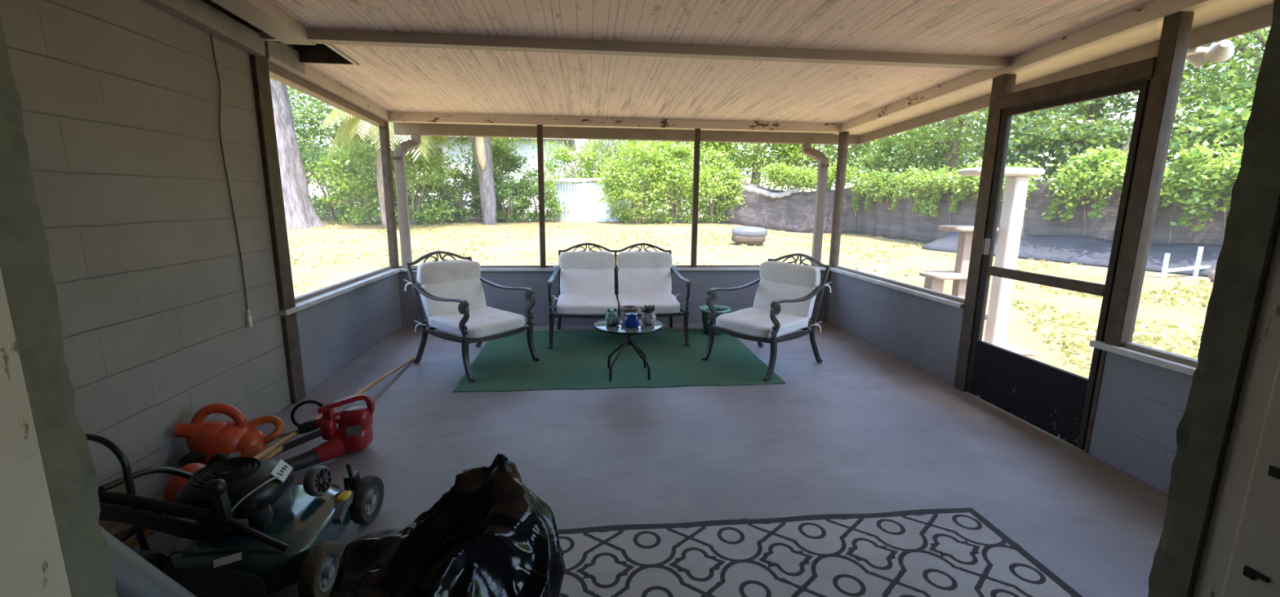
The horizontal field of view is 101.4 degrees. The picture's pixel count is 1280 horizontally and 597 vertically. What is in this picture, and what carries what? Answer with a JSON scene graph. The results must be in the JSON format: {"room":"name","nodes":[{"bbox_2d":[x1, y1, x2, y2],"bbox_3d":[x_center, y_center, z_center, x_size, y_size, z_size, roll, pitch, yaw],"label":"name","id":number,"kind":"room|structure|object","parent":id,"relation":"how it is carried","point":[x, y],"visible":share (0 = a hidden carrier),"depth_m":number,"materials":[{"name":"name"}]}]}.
{"room":"screened porch","nodes":[
{"label":"screened porch","id":0,"kind":"room"},
{"bbox_2d":[0,0,401,531],"bbox_3d":[-2.352,-0.353,2.953,0.200,2.474,4.775,0,11,-6],"label":"wall","id":1,"kind":"structure","parent":0,"point":[120,99],"depth_m":2.36,"materials":[{"name":"wood"}]},
{"bbox_2d":[141,0,265,56],"bbox_3d":[-2.095,-1.281,1.732,0.080,0.224,2.680,0,11,-6],"label":"trim","id":2,"kind":"structure","parent":1,"relation":"attached to","point":[198,14],"depth_m":2.66,"materials":[{"name":"wood"}]},
{"bbox_2d":[209,34,253,327],"bbox_3d":[-2.231,-0.631,2.849,0.020,1.620,0.059,0,11,-6],"label":"cord","id":3,"kind":"object","parent":1,"relation":"hanging from","point":[248,317],"visible":0.97,"depth_m":2.86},
{"bbox_2d":[248,51,305,404],"bbox_3d":[-2.316,-0.397,3.293,0.120,2.196,0.130,0,11,-6],"label":"trim","id":4,"kind":"structure","parent":1,"relation":"attached to","point":[259,64],"depth_m":3.26,"materials":[{"name":"brown paint"}]},
{"bbox_2d":[258,32,306,74],"bbox_3d":[-2.278,-1.559,3.348,0.045,0.141,0.420,0,11,-6],"label":"trim","id":5,"kind":"structure","parent":1,"relation":"attached to","point":[282,52],"depth_m":3.32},
{"bbox_2d":[293,44,353,64],"bbox_3d":[-2.102,-1.646,3.506,0.390,0.134,0.025,0,11,-6],"label":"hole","id":6,"kind":"structure","parent":1,"relation":"attached to","point":[317,53],"depth_m":3.49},
{"bbox_2d":[267,61,385,126],"bbox_3d":[-2.427,-1.606,4.140,0.089,0.222,1.975,0,11,-6],"label":"trim","id":7,"kind":"structure","parent":1,"relation":"attached to","point":[277,73],"depth_m":3.88,"materials":[{"name":"wood"}]},
{"bbox_2d":[266,55,388,120],"bbox_3d":[-2.364,-1.634,4.141,0.035,0.168,1.975,0,11,-6],"label":"trim","id":8,"kind":"structure","parent":1,"relation":"attached to","point":[311,76],"depth_m":4.00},
{"bbox_2d":[279,268,399,315],"bbox_3d":[-2.440,-0.097,4.322,0.195,0.033,2.075,0,11,-6],"label":"trim","id":9,"kind":"structure","parent":1,"relation":"on","point":[304,304],"depth_m":4.01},
{"bbox_2d":[378,120,399,268],"bbox_3d":[-2.519,-1.023,5.258,0.060,1.450,0.105,0,11,-6],"label":"trim","id":10,"kind":"structure","parent":1,"relation":"attached to","point":[384,141],"depth_m":5.22,"materials":[{"name":"brown paint"}]},
{"bbox_2d":[387,111,842,132],"bbox_3d":[-0.160,-1.791,5.330,4.663,0.083,0.035,0,11,-6],"label":"trim","id":11,"kind":"structure","parent":1,"relation":"attached to","point":[393,116],"depth_m":5.30,"materials":[{"name":"wood"}]},
{"bbox_2d":[395,133,858,145],"bbox_3d":[-0.028,-1.825,5.862,5.193,0.100,0.088,0,11,-6],"label":"rain gutter","id":12,"kind":"object","parent":1,"relation":"attached to","point":[395,134],"visible":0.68,"depth_m":5.83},
{"bbox_2d":[386,0,1237,133],"bbox_3d":[0.119,-1.462,3.042,4.753,0.287,4.865,0,11,-6],"label":"trim","id":13,"kind":"structure","parent":1,"relation":"attached to","point":[1212,5],"depth_m":3.36,"materials":[{"name":"wood"}]},
{"bbox_2d":[393,3,1273,144],"bbox_3d":[0.281,-1.420,2.842,5.193,0.418,6.025,0,11,-6],"label":"trim","id":14,"kind":"structure","parent":1,"relation":"attached to","point":[1260,18],"depth_m":5.55,"materials":[{"name":"wood"}]},
{"bbox_2d":[1185,40,1234,68],"bbox_3d":[2.965,-1.278,2.741,0.170,0.108,0.206,0,11,-6],"label":"light","id":15,"kind":"object","parent":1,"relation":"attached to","point":[1223,51],"visible":0.86,"depth_m":2.71,"materials":[{"name":"white plastic"}]},
{"bbox_2d":[397,270,831,327],"bbox_3d":[-0.189,0.036,5.767,4.963,0.715,0.150,0,11,-6],"label":"wall","id":16,"kind":"structure","parent":0,"point":[515,301],"depth_m":5.66,"materials":[{"name":"paint"}]},
{"bbox_2d":[392,133,421,265],"bbox_3d":[-2.451,-0.697,5.653,0.126,2.110,0.388,3,11,11],"label":"downspout","id":17,"kind":"object","parent":16,"relation":"attached to","point":[406,146],"visible":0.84,"depth_m":5.46,"materials":[{"name":"brown paint"}]},
{"bbox_2d":[537,124,546,267],"bbox_3d":[-1.017,-1.034,5.408,0.056,1.450,0.050,0,11,-6],"label":"trim","id":18,"kind":"structure","parent":16,"relation":"attached to","point":[540,127],"depth_m":5.38,"materials":[{"name":"brown paint"}]},
{"bbox_2d":[396,266,826,271],"bbox_3d":[-0.182,-0.327,5.676,4.963,0.031,0.195,0,11,-6],"label":"trim","id":19,"kind":"structure","parent":16,"relation":"on","point":[677,268],"depth_m":5.64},
{"bbox_2d":[690,128,700,267],"bbox_3d":[0.590,-1.048,5.570,0.056,1.450,0.050,0,11,-6],"label":"trim","id":20,"kind":"structure","parent":16,"relation":"attached to","point":[697,131],"depth_m":5.54,"materials":[{"name":"brown paint"}]},
{"bbox_2d":[801,142,829,264],"bbox_3d":[1.979,-0.734,6.100,0.126,2.110,0.388,-4,12,-22],"label":"downspout","id":21,"kind":"object","parent":16,"relation":"attached to","point":[823,162],"visible":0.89,"depth_m":5.91,"materials":[{"name":"brown paint"}]},
{"bbox_2d":[107,321,1167,596],"bbox_3d":[0.112,0.879,2.962,4.983,0.140,6.045,0,11,-6],"label":"floor","id":22,"kind":"structure","parent":0,"point":[862,428],"depth_m":2.83,"materials":[{"name":"paint"}]},
{"bbox_2d":[100,526,196,596],"bbox_3d":[-1.228,0.762,1.319,0.437,0.590,0.113,-4,12,-22],"label":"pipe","id":23,"kind":"object","parent":22,"relation":"on","point":[135,576],"visible":0.34,"depth_m":1.28,"materials":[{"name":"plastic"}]},
{"bbox_2d":[115,429,322,542],"bbox_3d":[-1.825,0.772,2.197,0.426,0.283,0.902,2,11,5],"label":"string trimmer","id":24,"kind":"object","parent":22,"relation":"on","point":[175,482],"visible":0.24,"depth_m":2.11,"materials":[{"name":"orange plastic"}]},
{"bbox_2d":[173,403,284,467],"bbox_3d":[-1.965,0.682,2.530,0.427,0.359,0.271,0,11,-6],"label":"leaf blower","id":25,"kind":"object","parent":22,"relation":"on","point":[237,437],"visible":0.74,"depth_m":2.48,"materials":[{"name":"orange plastic"}]},
{"bbox_2d":[97,457,383,596],"bbox_3d":[-1.422,0.793,1.794,0.765,0.428,0.903,0,11,-6],"label":"lawn mower","id":26,"kind":"object","parent":22,"relation":"on","point":[257,531],"depth_m":1.76,"materials":[{"name":"green plastic"}]},
{"bbox_2d":[84,433,150,550],"bbox_3d":[-1.783,0.725,1.769,0.203,0.568,0.071,0,11,-6],"label":"handle","id":27,"kind":"object","parent":26,"relation":"attached to","point":[115,448],"visible":0.65,"depth_m":1.72,"materials":[{"name":"black plastic"}]},
{"bbox_2d":[189,457,260,487],"bbox_3d":[-1.492,0.627,1.889,0.202,0.014,0.202,0,11,-6],"label":"fan grille","id":28,"kind":"object","parent":26,"relation":"attached to","point":[237,472],"depth_m":1.88,"materials":[{"name":"black plastic"}]},
{"bbox_2d":[284,393,374,471],"bbox_3d":[-1.623,0.696,2.629,0.196,0.302,0.578,6,12,27],"label":"leaf blower","id":29,"kind":"object","parent":22,"relation":"on","point":[354,431],"visible":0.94,"depth_m":2.73,"materials":[{"name":"red plastic"}]},
{"bbox_2d":[277,400,340,439],"bbox_3d":[-1.730,0.638,2.711,0.335,0.198,0.130,-3,11,-20],"label":"handle","id":30,"kind":"object","parent":29,"relation":"on","point":[327,427],"visible":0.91,"depth_m":2.70,"materials":[{"name":"black plastic"}]},
{"bbox_2d":[253,355,415,459],"bbox_3d":[-1.805,0.629,3.217,0.027,0.211,2.382,0,11,-5],"label":"handle","id":31,"kind":"object","parent":22,"relation":"on","point":[260,455],"visible":0.57,"depth_m":2.90,"materials":[{"name":"brown wood"}]},
{"bbox_2d":[452,328,786,391],"bbox_3d":[-0.197,0.487,4.630,2.420,0.005,1.727,0,11,-6],"label":"mat","id":32,"kind":"object","parent":22,"relation":"on","point":[577,359],"visible":0.77,"depth_m":4.35,"materials":[{"name":"green carpet"}]},
{"bbox_2d":[404,250,539,382],"bbox_3d":[-1.378,0.087,4.286,0.853,0.899,0.710,8,13,34],"label":"armchair","id":33,"kind":"object","parent":32,"relation":"on","point":[452,295],"visible":1,"depth_m":4.22,"materials":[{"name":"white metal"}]},
{"bbox_2d":[416,259,480,284],"bbox_3d":[-1.590,-0.214,4.386,0.124,0.215,0.582,8,13,34],"label":"cushion","id":34,"kind":"object","parent":33,"relation":"on","point":[455,272],"depth_m":4.33,"materials":[{"name":"white fabric"}]},
{"bbox_2d":[420,278,486,319],"bbox_3d":[-1.554,-0.004,4.395,0.164,0.331,0.568,8,13,34],"label":"cushion","id":35,"kind":"object","parent":33,"relation":"on","point":[470,290],"depth_m":4.32,"materials":[{"name":"white fabric"}]},
{"bbox_2d":[428,306,525,338],"bbox_3d":[-1.322,0.184,4.264,0.604,0.130,0.589,8,13,34],"label":"seat cushion","id":36,"kind":"object","parent":33,"relation":"on","point":[483,322],"depth_m":4.13,"materials":[{"name":"white fabric"}]},
{"bbox_2d":[546,242,690,348],"bbox_3d":[-0.221,-0.060,5.136,1.365,0.900,0.853,0,11,-6],"label":"loveseat","id":37,"kind":"object","parent":32,"relation":"on","point":[588,283],"visible":0.99,"depth_m":5.26,"materials":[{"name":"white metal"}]},
{"bbox_2d":[556,293,617,314],"bbox_3d":[-0.506,0.044,5.056,0.573,0.126,0.604,0,11,-6],"label":"seat cushion","id":38,"kind":"object","parent":37,"relation":"on","point":[567,303],"depth_m":4.84,"materials":[{"name":"white fabric"}]},
{"bbox_2d":[559,251,615,269],"bbox_3d":[-0.536,-0.379,5.315,0.568,0.199,0.124,0,11,-6],"label":"cushion","id":39,"kind":"object","parent":37,"relation":"on","point":[567,260],"depth_m":5.26,"materials":[{"name":"white fabric"}]},
{"bbox_2d":[560,267,614,293],"bbox_3d":[-0.533,-0.165,5.306,0.548,0.331,0.170,0,11,-6],"label":"cushion","id":40,"kind":"object","parent":37,"relation":"on","point":[572,280],"depth_m":5.27,"materials":[{"name":"white fabric"}]},
{"bbox_2d":[617,250,672,268],"bbox_3d":[0.048,-0.382,5.372,0.569,0.206,0.116,0,11,-6],"label":"cushion","id":41,"kind":"object","parent":37,"relation":"on","point":[637,259],"depth_m":5.32,"materials":[{"name":"white fabric"}]},
{"bbox_2d":[617,267,671,293],"bbox_3d":[0.050,-0.168,5.363,0.550,0.333,0.167,0,11,-6],"label":"cushion","id":42,"kind":"object","parent":37,"relation":"on","point":[630,280],"depth_m":5.32,"materials":[{"name":"white fabric"}]},
{"bbox_2d":[617,292,679,314],"bbox_3d":[0.077,0.038,5.114,0.573,0.128,0.607,0,11,-6],"label":"seat cushion","id":43,"kind":"object","parent":37,"relation":"on","point":[665,303],"depth_m":4.94,"materials":[{"name":"white fabric"}]},
{"bbox_2d":[594,316,663,381],"bbox_3d":[-0.089,0.393,4.049,0.532,0.398,0.532,0,11,-6],"label":"side table","id":44,"kind":"object","parent":32,"relation":"on","point":[601,326],"visible":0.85,"depth_m":3.94,"materials":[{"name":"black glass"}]},
{"bbox_2d":[701,253,832,381],"bbox_3d":[1.069,0.094,4.387,0.853,0.899,0.710,-8,14,-39],"label":"armchair","id":45,"kind":"object","parent":22,"relation":"on","point":[786,293],"visible":1,"depth_m":4.33,"materials":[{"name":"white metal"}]},
{"bbox_2d":[715,306,808,338],"bbox_3d":[1.015,0.190,4.360,0.605,0.128,0.589,-8,14,-39],"label":"seat cushion","id":46,"kind":"object","parent":45,"relation":"on","point":[752,322],"depth_m":4.22,"materials":[{"name":"white fabric"}]},
{"bbox_2d":[753,279,816,319],"bbox_3d":[1.237,0.005,4.509,0.166,0.332,0.566,-8,14,-39],"label":"cushion","id":47,"kind":"object","parent":45,"relation":"on","point":[768,291],"depth_m":4.43,"materials":[{"name":"white fabric"}]},
{"bbox_2d":[759,260,820,287],"bbox_3d":[1.275,-0.207,4.501,0.119,0.201,0.585,-8,14,-39],"label":"cushion","id":48,"kind":"object","parent":45,"relation":"on","point":[772,273],"depth_m":4.44,"materials":[{"name":"white fabric"}]},
{"bbox_2d":[557,507,1083,596],"bbox_3d":[0.333,1.048,1.665,2.420,0.010,1.142,0,11,-6],"label":"patterned rug","id":49,"kind":"object","parent":22,"relation":"on","point":[948,552],"visible":0.85,"depth_m":1.99,"materials":[{"name":"fabric"}]},
{"bbox_2d":[328,453,565,596],"bbox_3d":[-0.555,0.794,1.363,0.736,0.582,0.690,-2,11,-12],"label":"bag","id":50,"kind":"object","parent":49,"relation":"on","point":[489,535],"visible":1,"depth_m":1.42,"materials":[{"name":"black"}]},
{"bbox_2d":[201,0,1158,123],"bbox_3d":[0.031,-1.562,2.968,4.963,0.393,4.975,0,11,-6],"label":"ceiling","id":51,"kind":"structure","parent":0,"point":[393,78],"depth_m":3.24,"materials":[{"name":"wood"}]},
{"bbox_2d":[210,0,315,44],"bbox_3d":[-1.806,-1.301,1.707,0.170,0.190,2.580,0,11,-6],"label":"trim","id":52,"kind":"structure","parent":51,"relation":"attached to","point":[263,15],"depth_m":2.64,"materials":[{"name":"beige paint"}]},
{"bbox_2d":[306,27,1012,70],"bbox_3d":[0.254,-1.494,3.150,4.223,0.065,0.090,0,11,-6],"label":"trim","id":53,"kind":"structure","parent":51,"relation":"attached to","point":[317,36],"depth_m":3.10,"materials":[{"name":"beige paint"}]},
{"bbox_2d":[840,0,1216,131],"bbox_3d":[2.381,-1.472,3.226,0.035,0.287,4.775,0,11,-6],"label":"trim","id":54,"kind":"structure","parent":51,"relation":"attached to","point":[1154,11],"depth_m":3.02,"materials":[{"name":"wood"}]},
{"bbox_2d":[286,205,1213,377],"bbox_3d":[-2.920,-4.176,28.574,120.000,0.854,82.000,0,11,-6],"label":"ground","id":55,"kind":"structure","parent":0,"point":[524,251],"depth_m":12.20,"materials":[{"name":"plant"}]},
{"bbox_2d":[269,77,325,228],"bbox_3d":[-11.933,-8.241,16.766,13.133,11.980,9.736,-7,13,-35],"label":"oak tree","id":56,"kind":"object","parent":55,"relation":"on","point":[300,211],"visible":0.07,"depth_m":17.15,"materials":[{"name":"grey plant"}]},
{"bbox_2d":[287,86,338,194],"bbox_3d":[-18.453,-7.841,23.459,10.145,8.672,8.918,-5,12,-28],"label":"tree","id":57,"kind":"object","parent":55,"relation":"on","point":[291,90],"visible":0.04,"depth_m":23.28,"materials":[{"name":"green plant"}]},
{"bbox_2d":[299,139,374,220],"bbox_3d":[-11.846,-4.603,20.666,3.716,3.074,3.633,-7,13,-34],"label":"shrub","id":58,"kind":"object","parent":55,"relation":"on","point":[326,207],"visible":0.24,"depth_m":20.10,"materials":[{"name":"green plant"}]},
{"bbox_2d":[291,93,399,208],"bbox_3d":[-13.931,-6.849,24.188,6.797,6.204,5.692,-2,11,-15],"label":"tree","id":59,"kind":"object","parent":55,"relation":"on","point":[312,122],"visible":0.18,"depth_m":23.18,"materials":[{"name":"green plant"}]},
{"bbox_2d":[302,132,426,224],"bbox_3d":[-9.886,-4.301,18.943,4.212,3.283,3.815,-2,11,-15],"label":"shrub","id":60,"kind":"object","parent":55,"relation":"on","point":[332,166],"visible":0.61,"depth_m":18.32,"materials":[{"name":"green plant"}]},
{"bbox_2d":[319,107,449,229],"bbox_3d":[-8.181,-4.356,17.292,3.648,4.362,3.918,0,11,-6],"label":"palm tree","id":61,"kind":"object","parent":55,"relation":"on","point":[362,127],"visible":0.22,"depth_m":16.53,"materials":[{"name":"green plant"}]},
{"bbox_2d":[332,136,467,225],"bbox_3d":[-8.365,-4.208,18.907,3.878,3.184,3.796,4,11,18],"label":"shrub","id":62,"kind":"object","parent":55,"relation":"on","point":[411,173],"visible":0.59,"depth_m":18.71,"materials":[{"name":"green plant"}]},
{"bbox_2d":[420,163,481,222],"bbox_3d":[-7.121,-4.116,20.457,2.609,2.323,2.877,-9,14,-41],"label":"shrub","id":63,"kind":"object","parent":55,"relation":"on","point":[469,184],"visible":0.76,"depth_m":20.27,"materials":[{"name":"green plant"}]},
{"bbox_2d":[330,131,576,213],"bbox_3d":[-10.152,-7.969,31.207,12.600,6.600,7.200,0,11,-6],"label":"house","id":64,"kind":"object","parent":55,"relation":"on","point":[525,148],"visible":0.13,"depth_m":28.51,"materials":[{"name":"white"}]},
{"bbox_2d":[456,137,533,221],"bbox_3d":[-5.769,-4.770,21.179,3.163,3.306,2.913,0,11,-6],"label":"shrub","id":65,"kind":"object","parent":55,"relation":"on","point":[506,161],"visible":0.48,"depth_m":20.87,"materials":[{"name":"green plant"}]},
{"bbox_2d":[471,137,537,224],"bbox_3d":[-5.848,-5.219,19.194,7.178,5.169,7.012,0,11,-6],"label":"palm tree","id":66,"kind":"object","parent":55,"relation":"on","point":[481,146],"visible":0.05,"depth_m":19.34,"materials":[{"name":"plant"}]},
{"bbox_2d":[471,178,536,222],"bbox_3d":[-5.281,-3.857,20.709,2.437,1.784,2.210,0,11,-6],"label":"shrub","id":67,"kind":"object","parent":55,"relation":"on","point":[502,214],"visible":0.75,"depth_m":20.45,"materials":[{"name":"green plant"}]},
{"bbox_2d":[505,164,569,222],"bbox_3d":[-4.072,-4.250,21.083,2.526,2.400,2.172,5,12,23],"label":"shrub","id":68,"kind":"object","parent":55,"relation":"on","point":[529,185],"visible":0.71,"depth_m":20.80,"materials":[{"name":"green plant"}]},
{"bbox_2d":[528,138,636,195],"bbox_3d":[-2.760,-5.944,24.602,5.213,4.247,4.917,0,11,-6],"label":"shrub","id":69,"kind":"object","parent":55,"relation":"on","point":[587,159],"visible":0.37,"depth_m":24.06,"materials":[{"name":"green plant"}]},
{"bbox_2d":[553,177,632,222],"bbox_3d":[-2.008,-4.242,22.426,3.420,1.990,2.580,0,11,-6],"label":"garden shed","id":70,"kind":"object","parent":55,"relation":"on","point":[582,206],"visible":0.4,"depth_m":21.43,"materials":[{"name":"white metal"}]},
{"bbox_2d":[589,140,690,223],"bbox_3d":[-0.164,-4.871,20.762,3.892,3.861,3.460,-2,11,-14],"label":"shrub","id":71,"kind":"object","parent":55,"relation":"on","point":[617,188],"visible":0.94,"depth_m":20.40,"materials":[{"name":"green plant"}]},
{"bbox_2d":[623,140,728,223],"bbox_3d":[1.344,-4.985,21.342,4.250,3.865,3.518,-2,11,-11],"label":"shrub","id":72,"kind":"object","parent":55,"relation":"on","point":[680,151],"visible":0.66,"depth_m":20.94,"materials":[{"name":"green plant"}]},
{"bbox_2d":[604,139,769,217],"bbox_3d":[2.119,-7.421,25.490,8.935,7.624,6.838,3,11,11],"label":"tree","id":73,"kind":"object","parent":55,"relation":"on","point":[734,151],"visible":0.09,"depth_m":25.05,"materials":[{"name":"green plant"}]},
{"bbox_2d":[669,142,754,222],"bbox_3d":[2.886,-4.854,22.169,3.308,3.347,3.276,7,12,29],"label":"shrub","id":74,"kind":"object","parent":55,"relation":"on","point":[708,217],"visible":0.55,"depth_m":21.73,"materials":[{"name":"green plant"}]},
{"bbox_2d":[658,142,823,191],"bbox_3d":[5.522,-7.326,25.700,9.481,7.959,6.409,0,11,-2],"label":"tree","id":75,"kind":"object","parent":55,"relation":"on","point":[755,175],"visible":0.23,"depth_m":25.31,"materials":[{"name":"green plant"}]},
{"bbox_2d":[731,226,767,245],"bbox_3d":[3.073,-1.769,14.710,1.010,0.512,0.680,1,11,3],"label":"ottoman","id":76,"kind":"object","parent":55,"relation":"on","point":[743,234],"visible":1,"depth_m":14.43,"materials":[{"name":"grey plastic"}]},
{"bbox_2d":[713,176,857,233],"bbox_3d":[6.512,-4.144,23.234,6.516,2.658,0.260,0,11,-2],"label":"fence","id":77,"kind":"object","parent":55,"relation":"on","point":[795,212],"visible":0.58,"depth_m":23.26,"materials":[{"name":"fabric"}]},
{"bbox_2d":[714,158,866,198],"bbox_3d":[6.484,-5.177,22.674,7.093,1.751,2.062,0,11,-4],"label":"vine","id":78,"kind":"object","parent":77,"relation":"attached to","point":[783,174],"visible":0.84,"depth_m":22.44,"materials":[{"name":"green plant"}]},
{"bbox_2d":[747,133,910,191],"bbox_3d":[10.159,-7.413,26.708,9.763,8.044,7.768,-4,11,-22],"label":"tree","id":79,"kind":"object","parent":55,"relation":"on","point":[830,151],"visible":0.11,"depth_m":25.83,"materials":[{"name":"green plant"}]},
{"bbox_2d":[845,163,904,212],"bbox_3d":[9.843,-3.997,21.422,2.069,2.938,3.807,0,11,-6],"label":"vine","id":80,"kind":"object","parent":55,"relation":"on","point":[882,181],"visible":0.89,"depth_m":21.05,"materials":[{"name":"green plant"}]},
{"bbox_2d":[854,183,977,243],"bbox_3d":[10.140,-3.255,19.937,0.276,2.293,7.154,-1,11,-7],"label":"fence","id":81,"kind":"object","parent":55,"relation":"on","point":[903,224],"visible":0.49,"depth_m":19.62,"materials":[{"name":"fabric"}]},
{"bbox_2d":[890,160,961,233],"bbox_3d":[10.023,-3.386,18.259,1.900,2.948,3.254,-2,11,-14],"label":"vine","id":82,"kind":"object","parent":55,"relation":"on","point":[919,186],"visible":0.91,"depth_m":18.02,"materials":[{"name":"green plant"}]},
{"bbox_2d":[849,109,1039,182],"bbox_3d":[12.860,-7.105,21.526,9.065,9.469,8.636,0,11,-6],"label":"tree","id":83,"kind":"object","parent":55,"relation":"on","point":[935,144],"visible":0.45,"depth_m":21.54,"materials":[{"name":"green plant"}]},
{"bbox_2d":[919,167,1044,355],"bbox_3d":[3.399,-0.369,5.229,0.980,1.796,0.620,0,11,-6],"label":"cat tree","id":84,"kind":"object","parent":55,"relation":"on","point":[1016,184],"visible":0.72,"depth_m":5.14,"materials":[{"name":"beige wood"}]},
{"bbox_2d":[920,231,1222,275],"bbox_3d":[11.934,-0.996,12.028,1.211,0.662,10.809,-5,12,-28],"label":"sheet","id":85,"kind":"object","parent":55,"relation":"on","point":[1079,249],"visible":0.56,"depth_m":13.15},
{"bbox_2d":[925,33,1264,179],"bbox_3d":[13.417,-5.579,16.766,8.223,8.318,7.902,-6,12,-30],"label":"tree","id":86,"kind":"object","parent":55,"relation":"on","point":[1091,126],"visible":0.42,"depth_m":14.96,"materials":[{"name":"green plant"}]},
{"bbox_2d":[995,178,1231,244],"bbox_3d":[13.440,-1.555,11.347,0.307,2.305,11.981,-5,12,-28],"label":"fence","id":87,"kind":"object","parent":55,"relation":"on","point":[1212,233],"visible":0.18,"depth_m":13.61,"materials":[{"name":"wood"}]},
{"bbox_2d":[937,155,1054,236],"bbox_3d":[10.500,-2.838,15.825,2.278,2.813,3.626,0,11,-6],"label":"vine","id":88,"kind":"object","parent":87,"relation":"attached to","point":[966,182],"visible":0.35,"depth_m":15.94,"materials":[{"name":"green plant"}]},
{"bbox_2d":[1040,143,1173,239],"bbox_3d":[11.508,-2.398,13.152,1.900,2.977,3.283,-1,11,-10],"label":"bush","id":89,"kind":"object","parent":87,"relation":"attached to","point":[1091,179],"visible":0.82,"depth_m":13.14,"materials":[{"name":"green plant"}]},
{"bbox_2d":[1155,133,1243,243],"bbox_3d":[12.458,-2.066,11.578,1.924,2.947,2.723,2,11,7],"label":"bush","id":90,"kind":"object","parent":87,"relation":"attached to","point":[1222,179],"visible":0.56,"depth_m":11.47,"materials":[{"name":"green plant"}]},
{"bbox_2d":[1067,31,1269,174],"bbox_3d":[19.299,-7.640,16.484,14.253,13.363,13.295,-1,11,-10],"label":"tree","id":91,"kind":"object","parent":55,"relation":"on","point":[1200,92],"visible":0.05,"depth_m":16.85,"materials":[{"name":"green plant"}]},
{"bbox_2d":[1115,26,1271,172],"bbox_3d":[15.807,-5.623,12.966,7.560,9.884,7.960,10,14,42],"label":"tree","id":92,"kind":"object","parent":55,"relation":"on","point":[1211,123],"visible":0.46,"depth_m":12.57,"materials":[{"name":"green plant"}]},
{"bbox_2d":[826,271,1192,493],"bbox_3d":[2.453,0.471,3.601,0.150,0.715,4.775,0,11,-6],"label":"wall","id":93,"kind":"structure","parent":0,"point":[1141,406],"depth_m":2.79,"materials":[{"name":"paint"}]},
{"bbox_2d":[829,131,848,267],"bbox_3d":[2.167,-1.057,5.710,0.070,1.450,0.090,0,11,-6],"label":"trim","id":94,"kind":"structure","parent":93,"relation":"attached to","point":[843,138],"depth_m":5.67,"materials":[{"name":"brown paint"}]},
{"bbox_2d":[830,267,964,308],"bbox_3d":[2.304,-0.137,4.801,0.195,0.033,2.075,0,11,-6],"label":"trim","id":95,"kind":"structure","parent":93,"relation":"on","point":[950,302],"depth_m":4.46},
{"bbox_2d":[834,265,964,302],"bbox_3d":[2.272,-0.164,4.792,0.040,0.024,2.075,0,11,-6],"label":"trim","id":96,"kind":"structure","parent":93,"relation":"attached to","point":[891,281],"depth_m":4.50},
{"bbox_2d":[953,74,1016,391],"bbox_3d":[2.386,-0.397,3.642,0.080,2.165,0.110,0,11,-6],"label":"trim","id":97,"kind":"structure","parent":93,"relation":"attached to","point":[1004,84],"depth_m":3.61,"materials":[{"name":"brown paint"}]},
{"bbox_2d":[965,79,1150,449],"bbox_3d":[2.399,-0.196,3.157,0.079,1.930,0.911,0,11,-6],"label":"door","id":98,"kind":"structure","parent":93,"relation":"in","point":[1058,402],"depth_m":3.14,"materials":[{"name":"black paint"}]},
{"bbox_2d":[1000,57,1156,109],"bbox_3d":[2.438,-1.192,2.960,0.080,0.090,0.940,0,11,-6],"label":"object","id":99,"kind":"structure","parent":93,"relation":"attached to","point":[1144,69],"depth_m":2.84,"materials":[{"name":"brown paint"}]},
{"bbox_2d":[1083,77,1153,453],"bbox_3d":[2.486,-0.107,2.702,0.055,1.945,0.025,0,11,-6],"label":"trim","id":100,"kind":"structure","parent":93,"relation":"attached to","point":[1103,355],"depth_m":2.75,"materials":[{"name":"brown paint"}]},
{"bbox_2d":[1088,340,1196,375],"bbox_3d":[2.590,0.392,2.007,0.195,0.033,1.660,0,11,-6],"label":"trim","id":101,"kind":"structure","parent":93,"relation":"on","point":[1184,368],"depth_m":2.53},
{"bbox_2d":[1105,11,1194,346],"bbox_3d":[2.488,-0.534,2.571,0.070,1.588,0.075,0,11,-6],"label":"trim","id":102,"kind":"structure","parent":93,"relation":"attached to","point":[1176,28],"depth_m":2.54,"materials":[{"name":"brown paint"}]},
{"bbox_2d":[1123,342,1198,367],"bbox_3d":[2.565,0.377,1.930,0.040,0.024,1.520,0,11,-6],"label":"trim","id":103,"kind":"structure","parent":93,"relation":"attached to","point":[1180,358],"depth_m":2.50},
{"bbox_2d":[832,0,1274,135],"bbox_3d":[0.272,-1.442,2.826,5.173,0.272,6.005,0,11,-6],"label":"trim","id":104,"kind":"structure","parent":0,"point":[1239,6],"depth_m":3.17,"materials":[{"name":"wood"}]},
{"bbox_3d":[-1.541,0.017,0.632,1.340,2.620,0.062,0,11,-6],"label":"wall","id":105,"kind":"structure","parent":0,"visible":0},
{"bbox_2d":[0,267,71,596],"bbox_3d":[-0.876,0.172,0.606,0.175,2.300,0.178,0,11,-6],"label":"trim","id":106,"kind":"structure","parent":105,"relation":"attached to","point":[32,563],"depth_m":0.68,"materials":[{"name":"wood"}]},
{"bbox_2d":[0,13,117,596],"bbox_3d":[-0.841,0.021,0.704,0.067,2.600,0.062,0,11,-6],"label":"trim","id":107,"kind":"structure","parent":105,"relation":"attached to","point":[30,288],"depth_m":0.72,"materials":[{"name":"paint"}]},
{"bbox_3d":[1.923,-0.011,0.982,1.723,2.620,0.062,0,11,-6],"label":"wall","id":108,"kind":"structure","parent":0,"visible":0},
{"bbox_2d":[1147,0,1279,596],"bbox_3d":[1.030,0.006,0.893,0.070,2.600,0.062,0,11,-6],"label":"trim","id":109,"kind":"structure","parent":108,"relation":"attached to","point":[1203,432],"depth_m":0.90,"materials":[{"name":"paint"}]},
{"bbox_2d":[1192,224,1279,596],"bbox_3d":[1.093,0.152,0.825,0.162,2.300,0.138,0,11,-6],"label":"door","id":110,"kind":"structure","parent":108,"relation":"attached to","point":[1244,527],"depth_m":0.86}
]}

